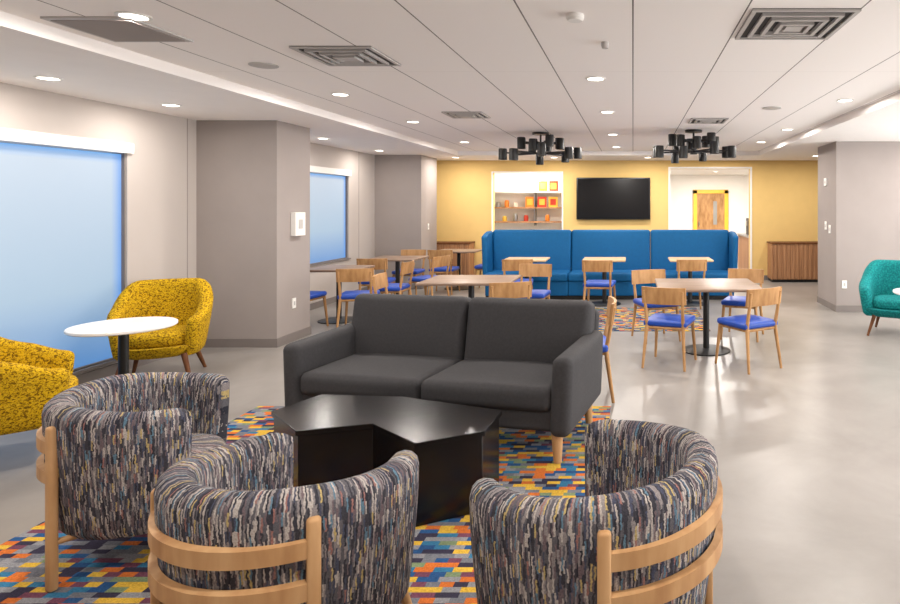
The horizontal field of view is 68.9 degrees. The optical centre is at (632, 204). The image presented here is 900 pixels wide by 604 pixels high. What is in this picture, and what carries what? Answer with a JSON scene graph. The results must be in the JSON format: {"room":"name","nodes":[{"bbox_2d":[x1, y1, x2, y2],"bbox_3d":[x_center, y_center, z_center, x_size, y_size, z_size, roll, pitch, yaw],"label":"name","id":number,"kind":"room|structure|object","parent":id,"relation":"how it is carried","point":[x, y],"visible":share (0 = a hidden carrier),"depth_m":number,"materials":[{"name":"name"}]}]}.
{"room":"lounge","nodes":[
{"label":"lounge","id":0,"kind":"room"},
{"bbox_2d":[0,82,374,375],"bbox_3d":[-5.100,0.330,5.950,0.200,2.600,15.100,0,0,0],"label":"wall","id":1,"kind":"structure","parent":0,"point":[156,172],"depth_m":6.51,"materials":[{"name":"paint"}]},
{"bbox_2d":[0,142,120,368],"bbox_3d":[-5.060,0.489,4.665,0.020,1.978,2.906,0,0,0],"label":"shade","id":2,"kind":"object","parent":1,"relation":"attached to","point":[60,209],"visible":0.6,"depth_m":5.44,"materials":[{"name":"blue fabric"}]},
{"bbox_2d":[0,127,133,153],"bbox_3d":[-5.045,-0.560,4.665,0.150,0.100,3.030,0,0,0],"label":"shade valance","id":3,"kind":"object","parent":1,"relation":"attached to","point":[7,135],"depth_m":5.41,"materials":[{"name":"white metal"}]},
{"bbox_2d":[73,359,117,374],"bbox_3d":[-5.045,1.502,4.665,0.150,0.025,2.990,0,0,0],"label":"sill","id":4,"kind":"structure","parent":1,"relation":"attached to","point":[109,362],"depth_m":5.73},
{"bbox_2d":[73,153,124,370],"bbox_3d":[-5.080,0.485,4.665,0.120,2.010,2.930,0,0,0],"label":"frame","id":5,"kind":"object","parent":1,"relation":"attached to","point":[122,154],"visible":0.26,"depth_m":6.12,"materials":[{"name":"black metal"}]},
{"bbox_2d":[187,119,187,277],"bbox_3d":[-4.998,0.280,9.130,0.004,2.500,4.360,0,0,0],"label":"trim","id":6,"kind":"structure","parent":1,"relation":"attached to","point":[187,119],"depth_m":6.95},
{"bbox_2d":[76,287,366,384],"bbox_3d":[-4.994,1.580,5.950,0.012,0.100,15.100,0,0,0],"label":"baseboard","id":7,"kind":"structure","parent":1,"relation":"attached to","point":[109,370],"depth_m":5.93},
{"bbox_2d":[310,173,344,263],"bbox_3d":[-5.060,0.209,9.600,0.020,1.418,2.576,0,0,0],"label":"shade","id":8,"kind":"object","parent":1,"relation":"attached to","point":[327,192],"visible":0.36,"depth_m":10.23,"materials":[{"name":"blue fabric"}]},
{"bbox_2d":[310,176,346,264],"bbox_3d":[-5.080,0.205,9.600,0.120,1.450,2.600,0,0,0],"label":"frame","id":9,"kind":"object","parent":1,"relation":"attached to","point":[345,176],"visible":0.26,"depth_m":10.89,"materials":[{"name":"grey metal"}]},
{"bbox_2d":[310,258,350,266],"bbox_3d":[-5.045,0.943,9.600,0.150,0.025,2.660,0,0,0],"label":"sill","id":10,"kind":"structure","parent":1,"relation":"attached to","point":[328,262],"depth_m":10.20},
{"bbox_2d":[310,165,350,175],"bbox_3d":[-5.045,-0.560,9.600,0.150,0.100,2.700,0,0,0],"label":"shade valance","id":11,"kind":"object","parent":1,"relation":"attached to","point":[313,169],"depth_m":10.19,"materials":[{"name":"white metal"}]},
{"bbox_2d":[196,120,310,347],"bbox_3d":[-4.534,0.330,7.465,0.932,2.600,0.754,0,0,0],"label":"column","id":12,"kind":"structure","parent":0,"point":[251,175],"depth_m":7.10,"materials":[{"name":"grey paint"}]},
{"bbox_2d":[292,298,295,308],"bbox_3d":[-4.071,1.180,7.450,0.017,0.120,0.075,0,0,0],"label":"wall outlet","id":13,"kind":"object","parent":12,"relation":"attached to","point":[294,299],"depth_m":7.44,"materials":[{"name":"white plastic"}]},
{"bbox_2d":[291,212,304,235],"bbox_3d":[-4.048,0.230,7.500,0.065,0.280,0.220,0,0,0],"label":"dispenser","id":14,"kind":"object","parent":12,"relation":"attached to","point":[297,218],"depth_m":7.44,"materials":[{"name":"white plastic"}]},
{"bbox_2d":[375,155,436,288],"bbox_3d":[-4.544,0.330,12.475,0.912,2.600,0.974,0,0,0],"label":"wall column","id":15,"kind":"structure","parent":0,"point":[405,185],"depth_m":12.00,"materials":[{"name":"grey paint"}]},
{"bbox_2d":[0,0,899,159],"bbox_3d":[0.300,-1.060,5.950,11.000,0.180,15.100,0,0,0],"label":"ceiling","id":16,"kind":"structure","parent":0,"point":[521,64],"depth_m":4.70,"materials":[{"name":"paint"}]},
{"bbox_2d":[33,76,62,80],"bbox_3d":[-4.460,-0.966,4.730,0.170,0.008,0.170,0,0,0],"label":"recessed light","id":17,"kind":"object","parent":16,"relation":"in","point":[37,77],"visible":1,"depth_m":4.73,"materials":[{"name":"white plastic"}]},
{"bbox_2d":[40,16,193,41],"bbox_3d":[-3.050,-1.042,3.700,0.500,0.016,0.500,0,0,0],"label":"ceiling access panel","id":18,"kind":"object","parent":16,"relation":"in","point":[112,28],"depth_m":3.63,"materials":[{"name":"grey metal"}]},
{"bbox_2d":[114,11,152,20],"bbox_3d":[-2.770,-1.046,3.440,0.170,0.008,0.170,0,0,0],"label":"recessed light","id":19,"kind":"object","parent":16,"relation":"in","point":[138,16],"visible":0.99,"depth_m":3.42,"materials":[{"name":"white plastic"}]},
{"bbox_2d":[160,103,181,106],"bbox_3d":[-4.470,-0.966,6.000,0.170,0.008,0.170,0,0,0],"label":"recessed light","id":20,"kind":"object","parent":16,"relation":"in","point":[163,104],"visible":1,"depth_m":6.00,"materials":[{"name":"white plastic"}]},
{"bbox_2d":[248,62,278,68],"bbox_3d":[-2.770,-1.044,4.650,0.200,0.012,0.200,0,0,0],"label":"ceiling speaker","id":21,"kind":"object","parent":16,"relation":"in","point":[263,65],"depth_m":4.61},
{"bbox_2d":[330,92,349,95],"bbox_3d":[-2.770,-1.046,5.870,0.170,0.008,0.170,0,0,0],"label":"recessed light","id":22,"kind":"object","parent":16,"relation":"in","point":[335,93],"visible":1,"depth_m":5.86,"materials":[{"name":"white plastic"}]},
{"bbox_2d":[289,46,400,65],"bbox_3d":[-2.000,-1.034,4.360,0.540,0.032,0.540,0,0,0],"label":"ceiling air vent","id":23,"kind":"object","parent":16,"relation":"in","point":[327,55],"depth_m":4.28,"materials":[{"name":"white metal"}]},
{"bbox_2d":[441,112,490,117],"bbox_3d":[-1.930,-1.035,7.200,0.450,0.030,0.450,0,0,0],"label":"ceiling air vent","id":24,"kind":"object","parent":16,"relation":"in","point":[451,114],"depth_m":7.11,"materials":[{"name":"white metal"}]},
{"bbox_2d":[498,132,581,164],"bbox_3d":[-1.340,-0.835,9.000,1.117,0.430,1.117,0,0,-33],"label":"chandelier","id":25,"kind":"object","parent":16,"relation":"hanging from","point":[544,148],"visible":1,"depth_m":8.85,"materials":[{"name":"black metal"}]},
{"bbox_2d":[566,12,583,22],"bbox_3d":[-0.320,-1.032,3.420,0.100,0.035,0.100,0,0,0],"label":"smoke detector","id":26,"kind":"object","parent":16,"relation":"attached to","point":[572,17],"visible":1,"depth_m":3.39,"materials":[{"name":"white plastic"}]},
{"bbox_2d":[585,76,605,80],"bbox_3d":[-0.310,-1.046,5.140,0.170,0.008,0.170,0,0,0],"label":"recessed light","id":27,"kind":"object","parent":16,"relation":"in","point":[591,78],"visible":1,"depth_m":5.12,"materials":[{"name":"white plastic"}]},
{"bbox_2d":[601,41,608,48],"bbox_3d":[-0.180,-1.030,4.000,0.050,0.040,0.050,0,0,0],"label":"sprinkler","id":28,"kind":"object","parent":16,"relation":"attached to","point":[604,44],"visible":1,"depth_m":3.98,"materials":[{"name":"metal"}]},
{"bbox_2d":[600,111,614,112],"bbox_3d":[-0.290,-1.046,6.980,0.170,0.008,0.170,0,0,0],"label":"recessed light","id":29,"kind":"object","parent":16,"relation":"in","point":[600,111],"visible":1,"depth_m":6.97,"materials":[{"name":"white plastic"}]},
{"bbox_2d":[653,129,735,162],"bbox_3d":[0.850,-0.835,8.700,1.117,0.430,1.117,0,0,43],"label":"chandelier","id":30,"kind":"object","parent":16,"relation":"hanging from","point":[711,141],"visible":1,"depth_m":8.48,"materials":[{"name":"black metal"}]},
{"bbox_2d":[688,118,728,123],"bbox_3d":[0.930,-1.035,7.700,0.450,0.030,0.450,0,0,0],"label":"ceiling air vent","id":31,"kind":"object","parent":16,"relation":"in","point":[693,120],"depth_m":7.60,"materials":[{"name":"white metal"}]},
{"bbox_2d":[762,106,780,109],"bbox_3d":[1.500,-1.044,6.700,0.200,0.012,0.200,0,0,0],"label":"ceiling speaker","id":32,"kind":"object","parent":16,"relation":"in","point":[771,107],"depth_m":6.67},
{"bbox_2d":[735,8,861,39],"bbox_3d":[0.930,-1.034,3.600,0.580,0.032,0.580,0,0,0],"label":"ceiling air vent","id":33,"kind":"object","parent":16,"relation":"in","point":[761,23],"depth_m":3.52,"materials":[{"name":"white metal"}]},
{"bbox_2d":[836,99,853,101],"bbox_3d":[2.120,-1.046,6.200,0.170,0.008,0.170,0,0,0],"label":"recessed light","id":34,"kind":"object","parent":16,"relation":"in","point":[838,100],"visible":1,"depth_m":6.20,"materials":[{"name":"white plastic"}]},
{"bbox_2d":[0,280,899,603],"bbox_3d":[0.300,1.680,9.300,11.200,0.100,22.400,0,0,0],"label":"floor","id":35,"kind":"structure","parent":0,"point":[807,449],"depth_m":4.58,"materials":[{"name":"concrete"}]},
{"bbox_2d":[0,337,77,434],"bbox_3d":[-4.037,1.183,3.989,0.796,0.906,0.843,0,0,-40],"label":"lounge armchair","id":36,"kind":"object","parent":35,"relation":"on","point":[31,374],"visible":0.74,"depth_m":3.81,"materials":[{"name":"yellow fabric"}]},
{"bbox_2d":[64,317,177,374],"bbox_3d":[-4.100,1.295,4.990,0.710,0.670,0.710,0,0,0],"label":"round side table","id":37,"kind":"object","parent":35,"relation":"on","point":[122,327],"visible":0.74,"depth_m":4.96,"materials":[{"name":"white laminate"}]},
{"bbox_2d":[107,278,212,374],"bbox_3d":[-4.450,1.183,5.862,0.784,0.906,0.739,0,0,-25],"label":"lounge armchair","id":38,"kind":"object","parent":35,"relation":"on","point":[189,301],"visible":0.77,"depth_m":5.89,"materials":[{"name":"yellow fabric"}]},
{"bbox_2d":[0,406,610,603],"bbox_3d":[-1.600,1.626,3.100,2.840,0.008,3.800,0,0,0],"label":"patterned rug","id":39,"kind":"object","parent":35,"relation":"on","point":[106,571],"visible":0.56,"depth_m":2.91,"materials":[{"name":"carpet"}]},
{"bbox_2d":[36,372,229,592],"bbox_3d":[-2.334,1.241,2.967,0.769,0.770,0.801,0,0,-18],"label":"armchair","id":40,"kind":"object","parent":39,"relation":"on","point":[105,444],"visible":0.87,"depth_m":2.65,"materials":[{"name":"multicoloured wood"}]},
{"bbox_2d":[148,433,418,603],"bbox_3d":[-1.195,1.241,2.156,0.821,0.770,0.790,0,0,17],"label":"armchair","id":41,"kind":"object","parent":39,"relation":"on","point":[229,523],"visible":1,"depth_m":1.88,"materials":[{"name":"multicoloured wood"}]},
{"bbox_2d":[271,394,501,526],"bbox_3d":[-1.413,1.406,3.517,1.345,0.430,0.653,0,0,14],"label":"coffee table","id":42,"kind":"object","parent":39,"relation":"on","point":[336,437],"visible":0.84,"depth_m":3.32,"materials":[{"name":"black wood"}]},
{"bbox_2d":[283,293,602,463],"bbox_3d":[-1.308,1.163,4.471,2.083,0.921,0.921,0,0,12],"label":"sofa","id":43,"kind":"object","parent":39,"relation":"on","point":[538,362],"visible":0.98,"depth_m":4.46,"materials":[{"name":"grey fabric"}]},
{"bbox_2d":[469,419,722,603],"bbox_3d":[-0.107,1.241,2.195,0.862,0.770,0.894,0,0,32],"label":"armchair","id":44,"kind":"object","parent":39,"relation":"on","point":[646,521],"visible":1,"depth_m":1.86,"materials":[{"name":"multicoloured fabric"}]},
{"bbox_2d":[310,291,328,325],"bbox_3d":[-4.353,1.224,8.111,0.466,0.817,0.543,0,0,5],"label":"dining chair","id":45,"kind":"object","parent":35,"relation":"on","point":[314,295],"visible":0.22,"depth_m":8.24,"materials":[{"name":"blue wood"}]},
{"bbox_2d":[310,265,374,323],"bbox_3d":[-4.150,1.255,8.750,0.720,0.750,0.720,0,0,0],"label":"dining table","id":46,"kind":"object","parent":35,"relation":"on","point":[326,268],"visible":0.55,"depth_m":8.71,"materials":[{"name":"laminate"}]},
{"bbox_2d":[336,268,379,327],"bbox_3d":[-3.614,1.224,8.172,0.466,0.817,0.543,0,0,-12],"label":"dining chair","id":47,"kind":"object","parent":35,"relation":"on","point":[365,274],"visible":0.67,"depth_m":7.94,"materials":[{"name":"brown wood"}]},
{"bbox_2d":[356,258,395,293],"bbox_3d":[-3.998,1.224,9.671,0.466,0.817,0.543,0,0,-5],"label":"dining chair","id":48,"kind":"object","parent":35,"relation":"on","point":[382,263],"visible":0.46,"depth_m":9.44,"materials":[{"name":"brown wood"}]},
{"bbox_2d":[372,272,388,293],"bbox_3d":[-2.748,1.224,7.298,0.543,0.817,0.466,0,0,-5],"label":"dining chair","id":49,"kind":"object","parent":35,"relation":"on","point":[380,280],"visible":0.12,"depth_m":7.33,"materials":[{"name":"brown wood"}]},
{"bbox_2d":[369,260,414,294],"bbox_3d":[-3.471,1.224,8.950,0.543,0.817,0.466,0,0,0],"label":"dining chair","id":50,"kind":"object","parent":35,"relation":"on","point":[406,267],"visible":0.65,"depth_m":8.82,"materials":[{"name":"brown wood"}]},
{"bbox_2d":[369,256,428,293],"bbox_3d":[-3.950,1.255,10.400,0.800,0.750,0.800,0,0,0],"label":"dining table","id":51,"kind":"object","parent":35,"relation":"on","point":[397,259],"visible":0.38,"depth_m":10.38,"materials":[{"name":"laminate"}]},
{"bbox_2d":[391,250,425,294],"bbox_3d":[-4.000,1.224,11.079,0.466,0.817,0.543,0,0,0],"label":"dining chair","id":52,"kind":"object","parent":35,"relation":"on","point":[416,272],"visible":0.56,"depth_m":11.28,"materials":[{"name":"brown wood"}]},
{"bbox_2d":[408,255,450,295],"bbox_3d":[-3.273,1.224,9.990,0.543,0.817,0.466,0,0,20],"label":"dining chair","id":53,"kind":"object","parent":35,"relation":"on","point":[440,261],"visible":0.52,"depth_m":9.85,"materials":[{"name":"brown wood"}]},
{"bbox_2d":[427,250,459,294],"bbox_3d":[-3.500,1.224,11.471,0.466,0.817,0.543,0,0,0],"label":"dining chair","id":54,"kind":"object","parent":35,"relation":"on","point":[431,253],"visible":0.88,"depth_m":11.26,"materials":[{"name":"brown wood"}]},
{"bbox_2d":[437,241,474,274],"bbox_3d":[-3.850,1.210,13.265,0.830,0.840,0.440,0,0,0],"label":"base cabinet","id":55,"kind":"object","parent":35,"relation":"on","point":[467,259],"visible":0.39,"depth_m":13.06,"materials":[{"name":"brown wood"}]},
{"bbox_2d":[441,249,481,289],"bbox_3d":[-3.400,1.255,12.100,0.800,0.750,0.700,0,0,0],"label":"dining table","id":56,"kind":"object","parent":35,"relation":"on","point":[458,251],"visible":0.54,"depth_m":12.06,"materials":[{"name":"laminate"}]},
{"bbox_2d":[415,275,520,298],"bbox_3d":[-1.930,1.255,7.400,1.050,0.750,0.850,0,0,0],"label":"dining table","id":57,"kind":"object","parent":35,"relation":"on","point":[470,281],"visible":0.45,"depth_m":7.32,"materials":[{"name":"laminate"}]},
{"bbox_2d":[474,264,481,288],"bbox_3d":[-2.771,1.224,12.000,0.543,0.817,0.466,0,0,0],"label":"dining chair","id":58,"kind":"object","parent":35,"relation":"on","point":[479,266],"visible":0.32,"depth_m":11.79,"materials":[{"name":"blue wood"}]},
{"bbox_2d":[489,281,531,298],"bbox_3d":[-1.370,1.224,6.773,0.466,0.817,0.543,0,0,-20],"label":"dining chair","id":59,"kind":"object","parent":35,"relation":"on","point":[506,289],"visible":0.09,"depth_m":6.53,"materials":[{"name":"brown wood"}]},
{"bbox_2d":[506,257,549,277],"bbox_3d":[-1.750,1.255,10.200,0.700,0.750,0.600,0,0,0],"label":"dining table","id":60,"kind":"object","parent":35,"relation":"on","point":[535,259],"visible":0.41,"depth_m":10.20,"materials":[{"name":"laminate"}]},
{"bbox_2d":[583,257,625,306],"bbox_3d":[-0.470,1.255,10.200,0.700,0.750,0.600,0,0,0],"label":"dining table","id":61,"kind":"object","parent":35,"relation":"on","point":[604,302],"visible":0.74,"depth_m":10.17,"materials":[{"name":"laminate"}]},
{"bbox_2d":[481,230,737,299],"bbox_3d":[-0.400,1.039,10.987,4.470,1.183,0.813,0,0,0],"label":"banquette","id":62,"kind":"object","parent":35,"relation":"on","point":[566,250],"visible":0.55,"depth_m":11.14,"materials":[{"name":"fabric"}]},
{"bbox_2d":[603,296,616,402],"bbox_3d":[-0.411,1.224,5.303,0.543,0.817,0.466,0,0,-5],"label":"dining chair","id":63,"kind":"object","parent":35,"relation":"on","point":[611,306],"visible":0.48,"depth_m":5.12,"materials":[{"name":"brown wood"}]},
{"bbox_2d":[595,308,709,330],"bbox_3d":[-0.900,1.626,8.900,3.800,0.008,1.800,0,0,0],"label":"patterned rug","id":64,"kind":"object","parent":35,"relation":"on","point":[623,319],"visible":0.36,"depth_m":8.86,"materials":[{"name":"carpet"}]},
{"bbox_2d":[502,259,532,288],"bbox_3d":[-1.746,1.214,9.422,0.466,0.817,0.543,0,0,-8],"label":"dining chair","id":65,"kind":"object","parent":64,"relation":"on","point":[507,264],"visible":0.28,"depth_m":9.17,"materials":[{"name":"brown wood"}]},
{"bbox_2d":[519,264,551,298],"bbox_3d":[-1.347,1.214,8.229,0.466,0.817,0.543,0,0,5],"label":"dining chair","id":66,"kind":"object","parent":64,"relation":"on","point":[525,270],"visible":0.44,"depth_m":8.44,"materials":[{"name":"brown wood"}]},
{"bbox_2d":[582,260,616,310],"bbox_3d":[-0.502,1.214,9.271,0.466,0.817,0.543,0,0,5],"label":"dining chair","id":67,"kind":"object","parent":64,"relation":"on","point":[587,265],"visible":0.96,"depth_m":9.06,"materials":[{"name":"brown wood"}]},
{"bbox_2d":[672,259,706,309],"bbox_3d":[0.852,1.214,9.371,0.466,0.817,0.543,0,0,-4],"label":"dining chair","id":68,"kind":"object","parent":64,"relation":"on","point":[681,265],"visible":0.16,"depth_m":9.12,"materials":[{"name":"brown wood"}]},
{"bbox_2d":[631,269,680,341],"bbox_3d":[0.270,1.224,7.577,0.466,0.817,0.543,0,0,-20],"label":"dining chair","id":69,"kind":"object","parent":35,"relation":"on","point":[638,276],"visible":0.52,"depth_m":7.71,"materials":[{"name":"brown wood"}]},
{"bbox_2d":[641,286,696,371],"bbox_3d":[0.371,1.224,6.353,0.466,0.817,0.543,0,0,18],"label":"dining chair","id":70,"kind":"object","parent":35,"relation":"on","point":[650,295],"visible":1,"depth_m":6.17,"materials":[{"name":"brown wood"}]},
{"bbox_2d":[668,257,713,306],"bbox_3d":[0.940,1.255,10.200,0.700,0.750,0.600,0,0,0],"label":"dining table","id":71,"kind":"object","parent":35,"relation":"on","point":[689,303],"visible":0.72,"depth_m":10.17,"materials":[{"name":"laminate"}]},
{"bbox_2d":[655,278,762,355],"bbox_3d":[0.820,1.255,6.950,1.120,0.750,0.980,0,0,0],"label":"dining table","id":72,"kind":"object","parent":35,"relation":"on","point":[705,285],"visible":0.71,"depth_m":6.92,"materials":[{"name":"laminate"}]},
{"bbox_2d":[720,268,763,341],"bbox_3d":[1.360,1.224,7.677,0.466,0.817,0.543,0,0,20],"label":"dining chair","id":73,"kind":"object","parent":35,"relation":"on","point":[755,275],"visible":0.62,"depth_m":7.80,"materials":[{"name":"brown wood"}]},
{"bbox_2d":[737,233,748,268],"bbox_3d":[2.950,1.170,14.750,0.640,0.920,1.840,0,0,0],"label":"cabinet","id":74,"kind":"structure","parent":35,"relation":"on","point":[743,239],"depth_m":14.87,"materials":[{"name":"brown wood"}]},
{"bbox_2d":[746,218,748,234],"bbox_3d":[2.840,0.449,14.600,0.340,0.520,0.360,0,0,0],"label":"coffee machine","id":75,"kind":"object","parent":74,"relation":"on","point":[747,219],"visible":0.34,"depth_m":14.57,"materials":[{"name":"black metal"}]},
{"bbox_2d":[715,286,781,374],"bbox_3d":[1.175,1.224,6.276,0.466,0.817,0.543,0,0,-32],"label":"dining chair","id":76,"kind":"object","parent":35,"relation":"on","point":[747,323],"visible":1,"depth_m":6.12,"materials":[{"name":"brown wood"}]},
{"bbox_2d":[767,241,817,281],"bbox_3d":[3.500,1.210,13.265,1.180,0.840,0.440,0,0,0],"label":"base cabinet","id":77,"kind":"object","parent":35,"relation":"on","point":[787,261],"visible":0.8,"depth_m":13.05,"materials":[{"name":"brown wood"}]},
{"bbox_2d":[859,260,899,335],"bbox_3d":[3.354,1.183,7.891,0.880,0.906,0.835,0,0,30],"label":"lounge armchair","id":78,"kind":"object","parent":35,"relation":"on","point":[877,283],"visible":1,"depth_m":8.02,"materials":[{"name":"teal fabric"}]},
{"bbox_2d":[893,288,899,294],"bbox_3d":[3.300,1.300,6.950,0.720,0.660,0.720,0,0,0],"label":"round side table","id":79,"kind":"object","parent":35,"relation":"on","point":[897,290],"visible":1,"depth_m":7.00,"materials":[{"name":"white laminate"}]},
{"bbox_2d":[495,173,561,229],"bbox_3d":[-2.300,0.280,14.230,3.000,2.700,1.140,0,0,0],"label":"wall","id":80,"kind":"structure","parent":0,"point":[503,181],"depth_m":14.70,"materials":[{"name":"white paint"}]},
{"bbox_2d":[495,191,561,225],"bbox_3d":[-2.300,0.205,14.170,2.800,1.050,1.020,0,0,0],"label":"shelving","id":81,"kind":"object","parent":80,"relation":"attached to","point":[535,207],"visible":0.26,"depth_m":14.35,"materials":[{"name":"brown wood"}]},
{"bbox_2d":[496,200,517,206],"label":"jar","id":82,"kind":"object","parent":81,"relation":"on","point":[498,204],"depth_m":14.46,"materials":[{"name":"ceramic"}]},
{"bbox_2d":[513,213,517,220],"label":"jar","id":83,"kind":"object","parent":81,"relation":"on","point":[515,215],"depth_m":14.46,"materials":[{"name":"white ceramic"}]},
{"bbox_2d":[525,181,557,206],"bbox_3d":[-2.125,-0.256,14.446,0.760,0.610,0.028,0,0,0],"label":"picture frames","id":84,"kind":"object","parent":81,"relation":"attached to","point":[542,185],"visible":1,"depth_m":14.44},
{"bbox_2d":[437,160,817,274],"bbox_3d":[0.300,0.280,13.580,11.000,2.700,0.160,0,0,0],"label":"wall","id":85,"kind":"structure","parent":0,"point":[784,192],"depth_m":13.50,"materials":[{"name":"yellow paint"}]},
{"bbox_2d":[576,178,649,219],"bbox_3d":[-0.425,-0.140,13.453,1.600,0.910,0.090,0,0,0],"label":"television","id":86,"kind":"object","parent":85,"relation":"attached to","point":[596,198],"visible":1,"depth_m":13.41,"materials":[{"name":"black glass"}]},
{"bbox_2d":[491,167,751,268],"bbox_3d":[-0.245,0.400,13.492,5.670,2.460,0.015,0,0,0],"label":"trim","id":87,"kind":"structure","parent":85,"relation":"attached to","point":[669,168],"depth_m":13.48,"materials":[{"name":"white paint"}]},
{"bbox_2d":[670,169,748,233],"bbox_3d":[2.400,0.280,16.880,4.600,2.700,6.440,0,0,0],"label":"wall","id":88,"kind":"structure","parent":0,"point":[683,182],"depth_m":20.00,"materials":[{"name":"white paint"}]},
{"bbox_2d":[693,190,727,229],"bbox_3d":[2.500,0.570,19.924,1.120,2.120,0.132,0,0,0],"label":"door","id":89,"kind":"structure","parent":88,"relation":"in","point":[710,207],"depth_m":19.93,"materials":[{"name":"brown wood"}]},
{"bbox_2d":[817,141,899,311],"bbox_3d":[4.000,0.330,9.925,1.824,2.600,0.974,0,0,0],"label":"wall","id":90,"kind":"structure","parent":0,"point":[860,199],"depth_m":9.45,"materials":[{"name":"grey paint"}]},
{"bbox_2d":[842,280,846,287],"bbox_3d":[3.220,1.210,9.441,0.075,0.120,0.017,0,0,0],"label":"wall outlet","id":91,"kind":"object","parent":90,"relation":"attached to","point":[844,282],"depth_m":9.44,"materials":[{"name":"white plastic"}]}
]}

